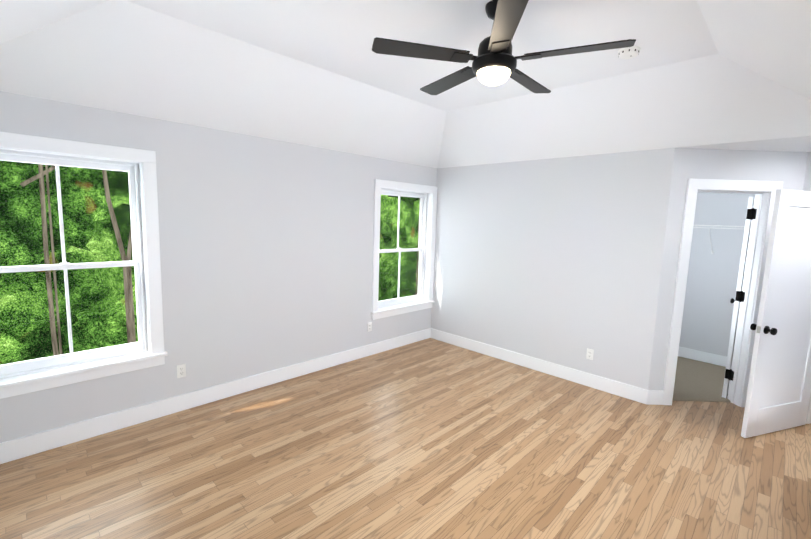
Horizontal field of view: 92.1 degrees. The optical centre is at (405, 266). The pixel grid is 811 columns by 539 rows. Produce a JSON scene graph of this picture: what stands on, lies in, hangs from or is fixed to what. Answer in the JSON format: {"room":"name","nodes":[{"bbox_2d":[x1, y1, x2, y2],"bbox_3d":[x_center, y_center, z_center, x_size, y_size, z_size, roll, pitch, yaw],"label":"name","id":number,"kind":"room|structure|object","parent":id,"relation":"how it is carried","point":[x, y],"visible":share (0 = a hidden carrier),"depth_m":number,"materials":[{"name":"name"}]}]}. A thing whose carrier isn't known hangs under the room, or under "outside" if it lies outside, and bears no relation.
{"room":"empty bedroom","nodes":[
{"label":"empty bedroom","id":0,"kind":"room"},
{"bbox_2d":[0,91,436,442],"bbox_3d":[-1.275,-0.030,4.067,0.200,2.440,4.884,9,10,44],"label":"wall","id":1,"kind":"structure","parent":0,"point":[266,253],"depth_m":3.62,"materials":[{"name":"grey paint"}]},
{"bbox_2d":[0,132,167,398],"bbox_3d":[-2.455,-0.018,2.823,0.250,1.734,1.186,9,10,44],"label":"window","id":2,"kind":"structure","parent":1,"relation":"in","point":[44,363],"depth_m":2.96,"materials":[{"name":"paint"}]},
{"bbox_2d":[177,364,185,377],"bbox_3d":[-1.938,0.902,3.381,0.009,0.115,0.070,9,10,44],"label":"electrical outlet","id":3,"kind":"object","parent":1,"relation":"attached to","point":[181,370],"visible":1,"depth_m":3.38,"materials":[{"name":"white plastic"}]},
{"bbox_2d":[0,328,726,463],"bbox_3d":[1.855,1.292,3.520,5.300,0.145,8.030,9,10,44],"label":"baseboard","id":4,"kind":"structure","parent":1,"relation":"attached to","point":[23,447],"depth_m":3.89,"materials":[{"name":"paint"}]},
{"bbox_2d":[367,322,371,331],"bbox_3d":[-0.447,0.753,4.887,0.009,0.115,0.070,9,10,44],"label":"electrical outlet","id":5,"kind":"object","parent":1,"relation":"attached to","point":[369,326],"visible":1,"depth_m":4.88,"materials":[{"name":"white plastic"}]},
{"bbox_2d":[371,179,437,319],"bbox_3d":[-0.054,-0.238,5.252,0.250,1.734,1.172,9,10,44],"label":"window","id":6,"kind":"structure","parent":1,"relation":"in","point":[420,249],"depth_m":5.35,"materials":[{"name":"paint"}]},
{"bbox_2d":[0,338,810,538],"bbox_3d":[1.269,1.461,2.995,5.630,0.100,9.880,9,10,44],"label":"floor","id":7,"kind":"structure","parent":0,"point":[430,438],"depth_m":2.73,"materials":[{"name":"brown wood"}]},
{"bbox_2d":[0,0,810,167],"bbox_3d":[1.427,-1.255,2.594,5.430,0.516,9.880,9,10,44],"label":"ceiling","id":8,"kind":"structure","parent":0,"point":[318,73],"depth_m":2.89,"materials":[{"name":"white paint"}]},
{"bbox_2d":[372,0,635,94],"bbox_3d":[0.544,-1.290,2.311,1.390,0.433,1.348,9,10,44],"label":"ceiling fan","id":9,"kind":"object","parent":8,"relation":"hanging from","point":[494,62],"visible":1,"depth_m":2.18,"materials":[{"name":"black metal"}]},
{"bbox_2d":[618,46,639,58],"bbox_3d":[1.582,-1.508,2.770,0.140,0.046,0.140,9,10,44],"label":"smoke detector","id":10,"kind":"object","parent":8,"relation":"attached to","point":[629,52],"visible":1,"depth_m":2.73,"materials":[{"name":"white plastic"}]},
{"bbox_2d":[431,148,674,389],"bbox_3d":[1.376,-0.032,4.769,3.000,2.440,0.130,9,10,44],"label":"wall","id":11,"kind":"structure","parent":0,"point":[556,260],"depth_m":4.34,"materials":[{"name":"grey paint"}]},
{"bbox_2d":[586,348,593,359],"bbox_3d":[1.969,0.935,4.172,0.070,0.115,0.009,9,10,44],"label":"electrical outlet","id":12,"kind":"object","parent":11,"relation":"attached to","point":[590,353],"visible":1,"depth_m":4.17,"materials":[{"name":"white plastic"}]},
{"bbox_2d":[672,356,730,401],"bbox_3d":[4.041,1.287,4.681,3.800,0.012,3.316,9,10,44],"label":"floor carpet","id":13,"kind":"object","parent":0,"point":[696,380],"visible":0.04,"depth_m":4.39,"materials":[{"name":"beige carpet"}]},
{"bbox_2d":[679,192,754,355],"bbox_3d":[3.509,-0.039,5.386,2.040,2.440,0.130,9,10,44],"label":"wall","id":14,"kind":"structure","parent":0,"point":[710,292],"depth_m":4.92,"materials":[{"name":"grey paint"}]},
{"bbox_2d":[693,225,744,253],"bbox_3d":[3.420,-0.382,5.133,1.914,0.355,0.310,9,10,44],"label":"wire closet shelf","id":15,"kind":"object","parent":14,"relation":"attached to","point":[712,251],"visible":0.27,"depth_m":4.68,"materials":[{"name":"white metal"}]},
{"bbox_2d":[648,148,808,389],"bbox_3d":[3.072,0.146,3.754,1.351,2.440,0.130,2,7,-1],"label":"wall","id":16,"kind":"structure","parent":0,"point":[788,168],"depth_m":3.57,"materials":[{"name":"grey paint"}]},
{"bbox_2d":[662,178,782,406],"bbox_3d":[2.973,0.277,3.769,0.864,2.170,0.176,2,7,-1],"label":"door frame","id":17,"kind":"structure","parent":16,"relation":"attached to","point":[764,192],"depth_m":3.70,"materials":[{"name":"paint"}]},
{"bbox_2d":[722,197,756,397],"bbox_3d":[3.506,0.313,4.111,0.167,2.030,0.703,9,10,44],"label":"closet door","id":18,"kind":"structure","parent":16,"relation":"in","point":[740,293],"depth_m":3.88,"materials":[{"name":"paint"}]},
{"bbox_2d":[803,152,810,191],"bbox_3d":[3.692,0.285,2.771,0.130,2.440,1.868,2,7,-1],"label":"wall","id":19,"kind":"structure","parent":0,"point":[807,184],"depth_m":3.54,"materials":[{"name":"grey paint"}]},
{"bbox_2d":[741,189,810,437],"bbox_3d":[3.223,0.404,3.288,0.432,2.030,0.782,9,10,44],"label":"entry door","id":20,"kind":"structure","parent":19,"relation":"in","point":[778,392],"depth_m":3.22,"materials":[{"name":"paint"}]},
{"bbox_2d":[806,394,810,423],"bbox_3d":[3.686,0.393,3.005,0.176,2.170,1.020,2,7,-1],"label":"door frame","id":21,"kind":"structure","parent":19,"relation":"attached to","point":[808,419],"depth_m":3.52,"materials":[{"name":"paint"}]},
{"label":"outside","id":22,"kind":"structure","parent":0,"visible":0},
{"bbox_2d":[0,160,419,363],"bbox_3d":[1.184,-2.582,15.057,8.500,19.000,36.000,9,10,44],"label":"trees","id":23,"kind":"object","parent":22,"point":[14,191],"depth_m":10.73,"materials":[{"name":"green plant"}]},
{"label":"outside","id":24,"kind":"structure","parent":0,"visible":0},
{"bbox_2d":[20,164,419,355],"bbox_3d":[-2.043,0.339,10.924,4.368,12.006,12.649,9,10,44],"label":"trunks","id":25,"kind":"object","parent":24,"point":[129,309],"depth_m":7.38,"materials":[{"name":"brown plant"}]},
{"bbox_2d":[0,195,419,364],"bbox_3d":[-2.075,-1.694,15.861,5.125,12.743,23.341,9,10,44],"label":"foliage","id":26,"kind":"object","parent":25,"relation":"attached to","point":[17,310],"depth_m":9.80,"materials":[{"name":"green plant"}]}
]}

